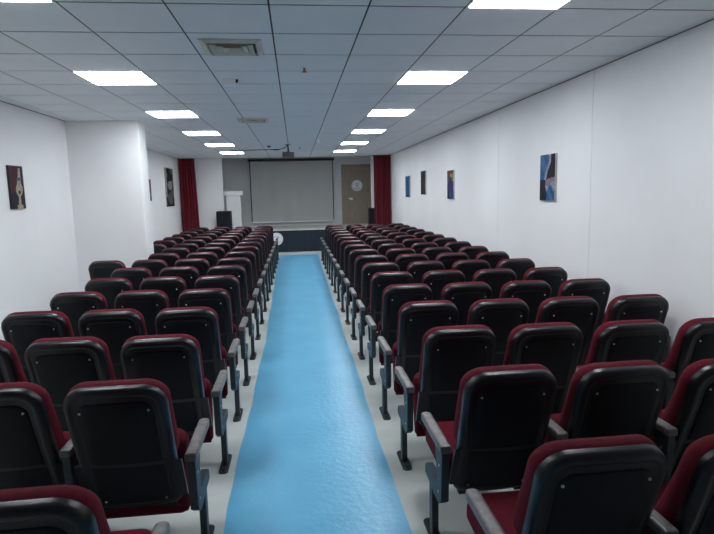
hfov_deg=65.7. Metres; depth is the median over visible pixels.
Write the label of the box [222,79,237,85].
sensor
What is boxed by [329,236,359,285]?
chair
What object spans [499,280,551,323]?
chair
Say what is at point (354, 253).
cushion
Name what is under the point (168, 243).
chair
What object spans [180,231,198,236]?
chair
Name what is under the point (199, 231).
chair
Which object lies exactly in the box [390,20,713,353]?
wall
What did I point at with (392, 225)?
chair
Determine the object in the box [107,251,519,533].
floor
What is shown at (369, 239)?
chair
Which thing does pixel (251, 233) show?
chair
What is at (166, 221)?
wall
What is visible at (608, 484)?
chair
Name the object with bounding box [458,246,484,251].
cushion
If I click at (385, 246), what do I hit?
cushion
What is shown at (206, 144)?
diffuser
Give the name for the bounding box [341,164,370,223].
door
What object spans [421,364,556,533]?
chair
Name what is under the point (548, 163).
painting
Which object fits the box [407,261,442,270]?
cushion
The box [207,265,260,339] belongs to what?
chair
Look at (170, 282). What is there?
cushion
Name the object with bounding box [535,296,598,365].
chair
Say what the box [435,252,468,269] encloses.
chair
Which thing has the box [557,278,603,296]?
cushion
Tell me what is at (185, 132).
recessed light
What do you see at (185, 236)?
chair
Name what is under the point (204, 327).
backrest
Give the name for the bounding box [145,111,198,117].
recessed light
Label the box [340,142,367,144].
recessed light
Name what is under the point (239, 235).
chair
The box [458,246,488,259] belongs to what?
chair
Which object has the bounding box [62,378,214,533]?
chair
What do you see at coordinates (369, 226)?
chair
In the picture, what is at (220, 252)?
chair
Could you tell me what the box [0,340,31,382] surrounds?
chair
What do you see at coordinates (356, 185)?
round sign
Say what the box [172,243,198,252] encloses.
chair
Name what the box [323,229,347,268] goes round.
chair
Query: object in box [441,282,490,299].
cushion
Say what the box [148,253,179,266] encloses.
chair
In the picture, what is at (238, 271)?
backrest
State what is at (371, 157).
wall
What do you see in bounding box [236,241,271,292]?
chair
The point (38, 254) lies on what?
wall
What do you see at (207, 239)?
chair
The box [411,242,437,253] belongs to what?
chair
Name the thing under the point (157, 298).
cushion
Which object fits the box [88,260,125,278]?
chair
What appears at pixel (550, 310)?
cushion
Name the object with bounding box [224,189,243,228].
lectern
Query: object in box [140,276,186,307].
chair
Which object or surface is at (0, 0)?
recessed light
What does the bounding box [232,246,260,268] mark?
cushion
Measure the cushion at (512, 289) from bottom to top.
0.456 m
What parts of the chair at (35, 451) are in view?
seat, armrest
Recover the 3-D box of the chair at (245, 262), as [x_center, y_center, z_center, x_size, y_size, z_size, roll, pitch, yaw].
[-1.587,0.313,7.536,0.596,0.936,0.487,-2,8,-6]
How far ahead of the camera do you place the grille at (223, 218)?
16.57 m
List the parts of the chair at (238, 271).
armrest, leg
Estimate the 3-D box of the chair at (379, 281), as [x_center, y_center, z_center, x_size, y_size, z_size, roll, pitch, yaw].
[0.301,0.490,5.904,0.586,0.936,0.487,-2,8,-6]
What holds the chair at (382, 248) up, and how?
on the floor at (312, 448)
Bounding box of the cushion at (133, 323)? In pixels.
[80,309,146,334]
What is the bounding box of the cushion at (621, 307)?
[602,294,662,323]
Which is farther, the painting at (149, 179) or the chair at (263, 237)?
the painting at (149, 179)
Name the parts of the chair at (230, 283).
armrest, leg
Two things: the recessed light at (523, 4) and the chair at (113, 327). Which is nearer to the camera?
the recessed light at (523, 4)
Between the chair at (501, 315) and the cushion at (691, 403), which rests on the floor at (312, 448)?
the chair at (501, 315)
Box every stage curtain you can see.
[177,158,199,231]
[372,155,390,225]
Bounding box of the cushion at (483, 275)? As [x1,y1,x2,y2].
[472,268,512,281]
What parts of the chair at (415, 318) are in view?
armrest, leg, foot plate, seat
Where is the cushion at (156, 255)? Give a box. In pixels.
[151,253,179,258]
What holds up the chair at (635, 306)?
on the floor at (312, 448)
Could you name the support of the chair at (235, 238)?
on the floor at (312, 448)
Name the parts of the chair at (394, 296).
armrest, leg, foot plate, seat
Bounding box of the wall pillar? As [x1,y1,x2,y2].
[65,120,153,291]
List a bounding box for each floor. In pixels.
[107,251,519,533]
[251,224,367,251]
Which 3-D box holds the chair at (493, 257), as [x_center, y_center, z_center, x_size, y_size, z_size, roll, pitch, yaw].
[1.786,0.234,7.546,0.595,0.936,0.525,-2,8,-6]
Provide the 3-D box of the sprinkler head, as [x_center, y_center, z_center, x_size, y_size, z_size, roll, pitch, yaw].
[-0.468,-1.757,4.922,0.070,0.048,0.070,-2,8,-6]
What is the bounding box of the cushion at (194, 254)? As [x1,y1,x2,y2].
[187,252,217,257]
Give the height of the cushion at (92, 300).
0.456 m
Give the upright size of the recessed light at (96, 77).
0.020 m
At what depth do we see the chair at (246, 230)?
13.69 m
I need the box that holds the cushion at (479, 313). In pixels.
[467,298,523,324]
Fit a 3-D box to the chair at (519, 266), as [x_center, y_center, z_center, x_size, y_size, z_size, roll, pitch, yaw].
[1.873,0.338,6.768,0.595,0.936,0.525,-2,8,-6]
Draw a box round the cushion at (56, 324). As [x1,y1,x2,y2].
[6,311,73,336]
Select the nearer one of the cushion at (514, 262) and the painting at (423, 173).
the cushion at (514, 262)
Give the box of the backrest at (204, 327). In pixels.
[157,307,221,354]
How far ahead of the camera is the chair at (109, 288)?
5.65 m
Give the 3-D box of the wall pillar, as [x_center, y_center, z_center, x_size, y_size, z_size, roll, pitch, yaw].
[-3.796,-0.834,8.396,1.203,3.120,0.400,-2,8,-6]
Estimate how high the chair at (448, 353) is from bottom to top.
0.936 m
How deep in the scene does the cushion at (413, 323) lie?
4.11 m
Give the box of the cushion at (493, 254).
[475,251,505,258]
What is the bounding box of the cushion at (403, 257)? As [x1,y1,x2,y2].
[395,253,424,261]
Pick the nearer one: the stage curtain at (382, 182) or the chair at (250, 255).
the chair at (250, 255)
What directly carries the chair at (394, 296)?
on the floor at (312, 448)
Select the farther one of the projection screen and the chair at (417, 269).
the projection screen
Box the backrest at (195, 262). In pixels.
[175,258,209,267]
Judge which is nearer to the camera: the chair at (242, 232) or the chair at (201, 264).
the chair at (201, 264)
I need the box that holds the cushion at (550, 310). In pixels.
[535,296,592,322]
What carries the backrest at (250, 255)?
on the chair at (250, 255)
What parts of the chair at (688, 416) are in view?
seat, armrest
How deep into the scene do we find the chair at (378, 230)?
12.68 m
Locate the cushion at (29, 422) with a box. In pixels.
[0,382,65,450]
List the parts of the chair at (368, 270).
armrest, leg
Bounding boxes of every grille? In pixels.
[217,212,229,227]
[370,209,374,223]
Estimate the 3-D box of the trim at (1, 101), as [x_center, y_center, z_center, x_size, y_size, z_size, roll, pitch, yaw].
[-3.459,-1.202,1.179,0.030,0.008,13.800,-2,8,-6]
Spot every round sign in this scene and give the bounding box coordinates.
[273,233,282,244]
[352,180,361,190]
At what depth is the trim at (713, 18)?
5.23 m
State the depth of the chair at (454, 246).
8.81 m
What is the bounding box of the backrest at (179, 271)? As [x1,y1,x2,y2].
[162,266,199,276]
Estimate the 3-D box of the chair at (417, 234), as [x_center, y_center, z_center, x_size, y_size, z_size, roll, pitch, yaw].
[1.350,-0.281,11.438,0.595,0.936,0.525,-2,8,-6]
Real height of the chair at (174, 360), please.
0.936 m
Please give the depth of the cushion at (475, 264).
6.45 m
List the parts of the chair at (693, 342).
armrest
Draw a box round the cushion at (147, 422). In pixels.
[66,378,178,450]
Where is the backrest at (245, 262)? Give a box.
[218,257,252,279]
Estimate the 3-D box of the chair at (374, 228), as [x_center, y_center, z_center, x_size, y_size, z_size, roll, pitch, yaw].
[0.523,-0.574,13.750,0.536,0.936,0.525,-2,8,-6]
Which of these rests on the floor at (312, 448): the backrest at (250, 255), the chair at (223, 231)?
the chair at (223, 231)
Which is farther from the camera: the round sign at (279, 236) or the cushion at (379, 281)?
the round sign at (279, 236)
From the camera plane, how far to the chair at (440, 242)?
9.59 m
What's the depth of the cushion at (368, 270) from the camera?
6.43 m
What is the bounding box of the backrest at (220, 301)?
[178,288,233,326]
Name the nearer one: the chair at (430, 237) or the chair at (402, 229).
the chair at (430, 237)
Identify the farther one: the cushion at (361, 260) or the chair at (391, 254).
the chair at (391, 254)
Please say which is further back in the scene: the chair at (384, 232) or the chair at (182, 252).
the chair at (384, 232)
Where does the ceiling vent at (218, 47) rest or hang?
in the ceiling
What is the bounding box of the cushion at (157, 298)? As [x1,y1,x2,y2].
[117,290,169,307]
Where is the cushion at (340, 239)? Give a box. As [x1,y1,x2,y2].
[336,236,357,255]
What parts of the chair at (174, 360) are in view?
seat, armrest, leg, foot plate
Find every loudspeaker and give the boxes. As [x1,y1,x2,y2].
[216,211,232,229]
[368,208,374,224]
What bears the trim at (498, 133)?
attached to the wall at (651, 216)
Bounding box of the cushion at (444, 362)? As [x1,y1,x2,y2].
[419,325,491,386]
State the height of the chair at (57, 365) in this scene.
0.936 m
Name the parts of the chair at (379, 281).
armrest, leg, foot plate, seat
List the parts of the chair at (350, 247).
leg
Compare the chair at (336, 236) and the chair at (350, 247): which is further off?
the chair at (336, 236)
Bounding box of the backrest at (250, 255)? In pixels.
[224,251,256,269]
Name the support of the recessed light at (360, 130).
in the ceiling
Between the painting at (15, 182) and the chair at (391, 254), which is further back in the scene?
the chair at (391, 254)
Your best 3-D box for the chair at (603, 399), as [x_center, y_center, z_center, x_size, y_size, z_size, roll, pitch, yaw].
[1.208,0.884,2.832,0.536,0.936,0.525,-2,8,-6]
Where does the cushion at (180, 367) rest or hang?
on the chair at (174, 360)
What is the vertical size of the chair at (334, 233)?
0.936 m
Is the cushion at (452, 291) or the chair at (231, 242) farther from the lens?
the chair at (231, 242)
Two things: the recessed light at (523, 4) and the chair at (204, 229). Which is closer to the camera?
the recessed light at (523, 4)
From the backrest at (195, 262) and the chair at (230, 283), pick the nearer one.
the chair at (230, 283)
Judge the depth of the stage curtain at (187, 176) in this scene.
16.50 m
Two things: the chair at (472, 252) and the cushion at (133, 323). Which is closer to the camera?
the cushion at (133, 323)
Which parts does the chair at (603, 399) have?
seat, armrest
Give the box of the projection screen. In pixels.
[248,158,333,222]
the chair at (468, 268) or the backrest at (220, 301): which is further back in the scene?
the chair at (468, 268)
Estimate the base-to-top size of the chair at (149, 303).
0.936 m
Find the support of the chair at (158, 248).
on the floor at (312, 448)
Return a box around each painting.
[6,165,25,208]
[149,179,151,200]
[164,167,174,206]
[405,176,410,196]
[421,171,425,193]
[447,170,454,198]
[540,153,557,200]
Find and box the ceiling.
[0,0,713,158]
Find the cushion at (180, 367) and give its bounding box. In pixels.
[123,334,205,391]
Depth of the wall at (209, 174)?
16.83 m
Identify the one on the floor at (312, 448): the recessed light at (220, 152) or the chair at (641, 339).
the chair at (641, 339)
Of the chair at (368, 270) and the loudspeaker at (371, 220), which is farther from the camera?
the loudspeaker at (371, 220)
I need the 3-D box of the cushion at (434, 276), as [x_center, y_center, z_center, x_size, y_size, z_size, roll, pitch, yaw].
[0.894,0.246,5.819,0.450,0.456,0.262,-2,8,-6]
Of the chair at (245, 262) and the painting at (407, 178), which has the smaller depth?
the chair at (245, 262)
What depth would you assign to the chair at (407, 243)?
9.56 m
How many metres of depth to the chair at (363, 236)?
11.10 m
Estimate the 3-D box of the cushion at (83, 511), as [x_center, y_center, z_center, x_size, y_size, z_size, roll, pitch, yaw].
[-0.991,0.847,1.681,0.456,0.456,0.262,-2,8,-6]
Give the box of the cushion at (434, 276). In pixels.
[422,270,460,282]
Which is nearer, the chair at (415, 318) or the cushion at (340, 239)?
the chair at (415, 318)
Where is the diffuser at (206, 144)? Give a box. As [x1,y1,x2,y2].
[206,144,233,145]
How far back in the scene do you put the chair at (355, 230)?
12.66 m
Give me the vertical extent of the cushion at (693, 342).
0.456 m
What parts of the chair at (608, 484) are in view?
armrest, seat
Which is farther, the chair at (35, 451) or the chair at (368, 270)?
the chair at (368, 270)
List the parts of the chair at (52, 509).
seat, armrest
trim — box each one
[1,101,63,120]
[391,18,713,154]
[497,133,498,250]
[587,70,594,277]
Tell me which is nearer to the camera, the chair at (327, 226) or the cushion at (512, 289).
the cushion at (512, 289)
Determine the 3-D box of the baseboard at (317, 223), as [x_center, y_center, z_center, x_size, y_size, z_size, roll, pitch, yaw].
[-2.428,-1.415,18.716,3.860,0.050,0.014,-2,8,-6]
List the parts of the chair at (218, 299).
seat, armrest, leg, foot plate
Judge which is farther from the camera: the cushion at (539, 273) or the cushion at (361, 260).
the cushion at (361, 260)
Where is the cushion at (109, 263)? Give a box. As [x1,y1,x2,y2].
[92,260,125,267]
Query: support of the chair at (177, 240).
on the floor at (312, 448)
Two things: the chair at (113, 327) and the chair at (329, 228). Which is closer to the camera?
the chair at (113, 327)
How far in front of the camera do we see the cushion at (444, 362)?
3.35 m
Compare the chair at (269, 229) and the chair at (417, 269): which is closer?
the chair at (417, 269)
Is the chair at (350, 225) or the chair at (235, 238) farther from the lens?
the chair at (350, 225)
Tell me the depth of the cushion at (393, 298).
4.88 m
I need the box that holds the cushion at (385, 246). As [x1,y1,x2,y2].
[377,243,402,250]
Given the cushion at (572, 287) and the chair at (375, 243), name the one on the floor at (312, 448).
the chair at (375, 243)
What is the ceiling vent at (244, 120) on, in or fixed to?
in the ceiling
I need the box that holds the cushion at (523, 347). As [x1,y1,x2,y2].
[503,322,576,364]
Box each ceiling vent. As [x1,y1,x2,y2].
[197,39,263,55]
[236,118,268,122]
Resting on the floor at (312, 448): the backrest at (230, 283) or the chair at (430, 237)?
the chair at (430, 237)
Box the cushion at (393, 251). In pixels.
[385,248,414,255]
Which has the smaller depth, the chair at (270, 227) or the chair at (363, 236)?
the chair at (363, 236)
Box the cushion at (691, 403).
[661,358,713,425]
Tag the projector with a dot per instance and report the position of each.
(287, 154)
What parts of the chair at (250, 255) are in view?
leg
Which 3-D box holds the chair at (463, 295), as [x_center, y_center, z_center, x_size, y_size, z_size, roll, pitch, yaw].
[0.947,0.575,5.167,0.536,0.936,0.525,-2,8,-6]
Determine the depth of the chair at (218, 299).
4.93 m
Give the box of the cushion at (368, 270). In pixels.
[361,262,397,294]
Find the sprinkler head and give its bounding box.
[301,66,307,72]
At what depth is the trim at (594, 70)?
5.42 m
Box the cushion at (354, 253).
[348,249,378,274]
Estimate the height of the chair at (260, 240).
0.936 m
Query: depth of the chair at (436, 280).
5.67 m
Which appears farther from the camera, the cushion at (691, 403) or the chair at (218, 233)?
the chair at (218, 233)
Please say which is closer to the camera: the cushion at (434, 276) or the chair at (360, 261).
the cushion at (434, 276)
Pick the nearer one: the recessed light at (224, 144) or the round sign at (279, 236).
the recessed light at (224, 144)
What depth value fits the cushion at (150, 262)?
7.24 m
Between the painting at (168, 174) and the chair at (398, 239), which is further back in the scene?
the painting at (168, 174)
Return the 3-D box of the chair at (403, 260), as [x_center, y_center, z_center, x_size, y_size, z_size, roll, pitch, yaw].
[0.685,0.266,7.502,0.536,0.936,0.525,-2,8,-6]
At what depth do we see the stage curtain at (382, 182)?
17.01 m
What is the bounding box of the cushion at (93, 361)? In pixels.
[29,336,116,379]
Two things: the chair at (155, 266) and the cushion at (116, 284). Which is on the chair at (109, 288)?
the cushion at (116, 284)
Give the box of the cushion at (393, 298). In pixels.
[381,283,431,325]
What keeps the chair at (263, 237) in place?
on the floor at (312, 448)
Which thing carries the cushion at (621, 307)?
on the chair at (635, 306)
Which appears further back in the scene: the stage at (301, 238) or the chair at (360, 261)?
the stage at (301, 238)
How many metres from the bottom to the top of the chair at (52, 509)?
0.936 m
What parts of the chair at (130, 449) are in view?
seat, armrest, leg, foot plate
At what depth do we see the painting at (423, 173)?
12.55 m
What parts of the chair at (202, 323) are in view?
seat, armrest, leg, foot plate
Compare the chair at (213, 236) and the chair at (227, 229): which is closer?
the chair at (213, 236)
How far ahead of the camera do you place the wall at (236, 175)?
18.51 m
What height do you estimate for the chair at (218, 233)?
0.936 m
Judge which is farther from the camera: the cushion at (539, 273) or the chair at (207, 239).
the chair at (207, 239)
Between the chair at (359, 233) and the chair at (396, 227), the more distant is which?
the chair at (396, 227)
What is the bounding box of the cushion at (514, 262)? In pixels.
[496,258,530,267]
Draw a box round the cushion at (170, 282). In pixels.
[144,276,186,289]
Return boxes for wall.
[0,101,79,340]
[147,149,182,241]
[194,158,224,229]
[222,156,369,225]
[370,156,373,207]
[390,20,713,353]
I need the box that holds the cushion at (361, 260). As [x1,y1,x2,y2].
[354,255,386,280]
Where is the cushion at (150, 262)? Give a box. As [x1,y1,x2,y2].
[135,259,167,266]
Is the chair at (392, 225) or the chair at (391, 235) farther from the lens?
the chair at (392, 225)
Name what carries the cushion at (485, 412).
on the chair at (503, 413)
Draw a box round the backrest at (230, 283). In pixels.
[195,275,241,310]
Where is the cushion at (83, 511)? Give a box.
[0,485,111,533]
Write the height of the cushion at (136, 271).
0.456 m
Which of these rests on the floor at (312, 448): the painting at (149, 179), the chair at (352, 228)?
the chair at (352, 228)
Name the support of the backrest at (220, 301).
on the chair at (218, 299)
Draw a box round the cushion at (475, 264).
[452,259,486,269]
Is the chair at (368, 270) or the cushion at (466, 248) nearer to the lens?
the chair at (368, 270)
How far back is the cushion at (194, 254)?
8.05 m
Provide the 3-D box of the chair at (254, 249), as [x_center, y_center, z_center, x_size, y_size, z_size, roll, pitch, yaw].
[-1.767,0.101,9.142,0.596,0.936,0.487,-2,8,-6]
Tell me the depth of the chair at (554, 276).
5.71 m
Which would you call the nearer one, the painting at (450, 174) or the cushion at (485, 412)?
the cushion at (485, 412)
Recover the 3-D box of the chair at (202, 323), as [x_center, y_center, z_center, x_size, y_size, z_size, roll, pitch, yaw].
[-1.227,0.738,4.324,0.596,0.936,0.487,-2,8,-6]
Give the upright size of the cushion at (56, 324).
0.456 m
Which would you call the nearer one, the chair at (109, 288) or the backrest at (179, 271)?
the chair at (109, 288)
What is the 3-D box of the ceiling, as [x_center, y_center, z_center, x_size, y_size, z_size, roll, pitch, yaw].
[-0.843,-1.879,5.718,7.280,0.004,22.936,-2,8,-6]
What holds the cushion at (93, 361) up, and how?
on the chair at (57, 365)
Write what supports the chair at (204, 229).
on the floor at (312, 448)
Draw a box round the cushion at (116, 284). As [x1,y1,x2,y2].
[87,278,132,290]
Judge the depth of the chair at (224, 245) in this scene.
9.66 m
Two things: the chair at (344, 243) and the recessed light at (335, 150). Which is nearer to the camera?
the chair at (344, 243)
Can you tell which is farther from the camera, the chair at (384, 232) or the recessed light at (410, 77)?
the chair at (384, 232)
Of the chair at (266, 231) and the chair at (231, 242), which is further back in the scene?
the chair at (266, 231)
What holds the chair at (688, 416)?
on the floor at (312, 448)
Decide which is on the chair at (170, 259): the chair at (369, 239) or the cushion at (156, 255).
the cushion at (156, 255)
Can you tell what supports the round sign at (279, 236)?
attached to the stage at (301, 238)
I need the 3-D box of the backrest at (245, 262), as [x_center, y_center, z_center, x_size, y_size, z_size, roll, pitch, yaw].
[-1.633,0.088,7.420,0.456,0.456,0.262,-2,8,-6]
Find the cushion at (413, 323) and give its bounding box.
[396,300,456,350]
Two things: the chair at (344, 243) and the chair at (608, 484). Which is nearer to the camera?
the chair at (608, 484)
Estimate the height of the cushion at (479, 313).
0.456 m
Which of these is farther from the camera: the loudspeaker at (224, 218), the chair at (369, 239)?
the loudspeaker at (224, 218)
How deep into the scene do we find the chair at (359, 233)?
11.88 m
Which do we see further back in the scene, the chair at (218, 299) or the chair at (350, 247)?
the chair at (350, 247)
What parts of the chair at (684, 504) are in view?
seat, armrest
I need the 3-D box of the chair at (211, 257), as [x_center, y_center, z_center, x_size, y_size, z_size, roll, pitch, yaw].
[-2.256,0.219,8.346,0.556,0.936,0.525,-2,8,-6]
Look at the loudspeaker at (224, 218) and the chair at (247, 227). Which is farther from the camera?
the loudspeaker at (224, 218)
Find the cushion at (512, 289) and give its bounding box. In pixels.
[499,280,546,297]
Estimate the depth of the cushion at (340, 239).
10.32 m
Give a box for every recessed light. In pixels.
[0,0,54,1]
[72,71,157,84]
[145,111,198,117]
[182,131,220,134]
[205,143,234,145]
[220,152,243,153]
[334,150,356,151]
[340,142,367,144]
[351,129,386,133]
[367,109,414,115]
[396,71,468,83]
[466,0,569,8]
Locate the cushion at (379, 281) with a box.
[369,271,412,305]
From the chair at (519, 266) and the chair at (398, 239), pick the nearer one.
the chair at (519, 266)
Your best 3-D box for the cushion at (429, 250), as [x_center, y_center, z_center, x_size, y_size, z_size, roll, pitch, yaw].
[1.168,-0.079,8.175,0.450,0.456,0.262,-2,8,-6]
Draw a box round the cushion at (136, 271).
[112,267,152,276]
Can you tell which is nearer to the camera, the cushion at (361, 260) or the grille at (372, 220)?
the cushion at (361, 260)
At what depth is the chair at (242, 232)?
12.89 m
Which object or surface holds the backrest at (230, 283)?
on the chair at (230, 283)
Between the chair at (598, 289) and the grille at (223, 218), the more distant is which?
the grille at (223, 218)
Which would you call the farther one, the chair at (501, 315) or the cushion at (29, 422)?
the chair at (501, 315)
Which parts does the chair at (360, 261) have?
armrest, leg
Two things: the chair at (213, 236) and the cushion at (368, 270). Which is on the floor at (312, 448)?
the chair at (213, 236)
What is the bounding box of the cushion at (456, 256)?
[435,252,466,260]
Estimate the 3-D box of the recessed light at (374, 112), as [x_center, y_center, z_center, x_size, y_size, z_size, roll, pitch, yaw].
[0.470,-2.200,7.875,0.592,0.020,0.592,-2,8,-6]
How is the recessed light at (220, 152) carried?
in the ceiling
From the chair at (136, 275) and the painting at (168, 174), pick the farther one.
the painting at (168, 174)
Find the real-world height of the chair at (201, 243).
0.936 m
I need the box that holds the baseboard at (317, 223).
[247,223,341,226]
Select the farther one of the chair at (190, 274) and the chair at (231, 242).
the chair at (231, 242)
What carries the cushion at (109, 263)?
on the chair at (97, 269)
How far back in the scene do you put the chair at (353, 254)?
8.03 m
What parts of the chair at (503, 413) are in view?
foot plate, leg, armrest, seat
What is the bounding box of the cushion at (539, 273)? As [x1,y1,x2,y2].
[523,267,562,279]
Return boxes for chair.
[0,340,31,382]
[0,382,79,488]
[0,485,169,533]
[1,311,73,381]
[24,336,116,430]
[50,291,107,336]
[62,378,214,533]
[78,309,146,379]
[85,278,132,308]
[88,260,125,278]
[111,267,152,290]
[114,290,169,334]
[120,334,231,473]
[131,259,167,276]
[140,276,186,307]
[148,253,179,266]
[153,240,176,247]
[153,244,166,252]
[154,307,242,421]
[159,266,199,289]
[161,247,189,258]
[163,237,184,243]
[172,234,191,239]
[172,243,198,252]
[174,258,209,276]
[178,288,250,385]
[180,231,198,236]
[182,239,205,247]
[186,229,203,233]
[186,252,217,266]
[190,236,212,243]
[193,227,208,231]
[194,275,256,359]
[196,247,224,259]
[198,233,217,239]
[204,231,222,236]
[205,242,230,254]
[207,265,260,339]
[209,229,226,233]
[211,239,235,249]
[214,227,230,231]
[217,257,264,324]
[218,235,239,244]
[223,233,243,241]
[224,251,267,311]
[227,230,246,237]
[231,228,249,235]
[231,246,269,300]
[236,226,251,232]
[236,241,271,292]
[241,238,273,284]
[245,235,274,278]
[248,232,275,272]
[252,230,276,268]
[254,228,277,263]
[256,226,278,259]
[320,225,341,260]
[322,227,344,264]
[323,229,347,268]
[325,231,350,273]
[327,233,354,279]
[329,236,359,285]
[332,240,364,292]
[335,244,371,301]
[339,249,378,311]
[344,255,387,324]
[346,224,361,230]
[349,226,365,232]
[349,262,399,339]
[352,228,370,235]
[356,230,375,238]
[356,271,413,359]
[360,233,381,241]
[365,236,387,245]
[365,283,432,384]
[367,224,382,228]
[371,225,387,230]
[371,239,395,249]
[375,227,393,233]
[377,243,404,255]
[377,300,458,419]
[381,230,399,235]
[385,248,415,262]
[387,232,407,238]
[388,223,403,227]
[393,225,409,229]
[393,235,415,242]
[395,253,428,271]
[395,325,495,470]
[399,227,416,231]
[402,238,425,247]
[406,229,424,234]
[407,261,444,282]
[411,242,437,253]
[413,231,433,237]
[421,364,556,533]
[422,234,443,241]
[422,247,452,260]
[422,270,465,299]
[432,237,456,246]
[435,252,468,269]
[441,282,491,324]
[444,241,471,252]
[452,259,489,281]
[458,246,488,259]
[466,434,667,533]
[467,298,528,365]
[472,268,516,298]
[475,251,509,268]
[496,258,534,280]
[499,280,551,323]
[503,322,582,413]
[523,267,567,297]
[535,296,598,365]
[544,360,669,441]
[557,278,609,331]
[576,319,668,370]
[602,294,670,361]
[643,434,713,533]
[651,358,713,482]
[660,317,713,408]
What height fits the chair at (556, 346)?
0.936 m
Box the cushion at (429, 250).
[422,247,448,253]
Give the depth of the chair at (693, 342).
3.42 m
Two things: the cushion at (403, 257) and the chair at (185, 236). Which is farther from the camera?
the chair at (185, 236)
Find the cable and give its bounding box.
[231,146,286,150]
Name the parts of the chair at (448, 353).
leg, foot plate, armrest, seat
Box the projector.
[282,144,293,157]
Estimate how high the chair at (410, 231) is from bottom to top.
0.936 m
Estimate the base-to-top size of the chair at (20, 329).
0.936 m
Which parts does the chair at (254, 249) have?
leg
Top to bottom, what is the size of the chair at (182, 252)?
0.936 m
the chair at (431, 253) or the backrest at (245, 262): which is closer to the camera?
the backrest at (245, 262)
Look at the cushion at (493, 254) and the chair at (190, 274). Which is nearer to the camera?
the chair at (190, 274)
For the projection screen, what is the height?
2.093 m
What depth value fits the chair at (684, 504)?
1.88 m
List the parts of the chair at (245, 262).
armrest, leg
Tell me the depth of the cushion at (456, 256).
7.23 m
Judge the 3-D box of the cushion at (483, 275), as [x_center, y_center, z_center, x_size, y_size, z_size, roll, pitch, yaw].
[1.430,0.231,5.840,0.450,0.456,0.262,-2,8,-6]
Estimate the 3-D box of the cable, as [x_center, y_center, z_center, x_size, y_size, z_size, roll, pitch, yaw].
[-2.156,-2.888,13.537,1.904,0.029,0.754,4,9,35]
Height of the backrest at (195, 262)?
0.456 m
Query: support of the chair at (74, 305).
on the floor at (312, 448)
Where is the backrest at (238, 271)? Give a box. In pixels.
[207,265,247,292]
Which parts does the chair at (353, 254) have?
leg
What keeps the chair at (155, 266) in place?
on the floor at (312, 448)
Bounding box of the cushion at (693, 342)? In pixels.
[663,317,713,370]
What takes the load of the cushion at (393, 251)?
on the chair at (391, 254)
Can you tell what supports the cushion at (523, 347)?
on the chair at (556, 346)
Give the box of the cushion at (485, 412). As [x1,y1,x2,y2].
[453,364,550,442]
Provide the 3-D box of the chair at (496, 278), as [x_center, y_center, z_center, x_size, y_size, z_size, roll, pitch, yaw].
[1.395,0.457,5.966,0.536,0.936,0.525,-2,8,-6]
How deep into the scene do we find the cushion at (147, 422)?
2.49 m
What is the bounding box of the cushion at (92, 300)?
[55,291,107,308]

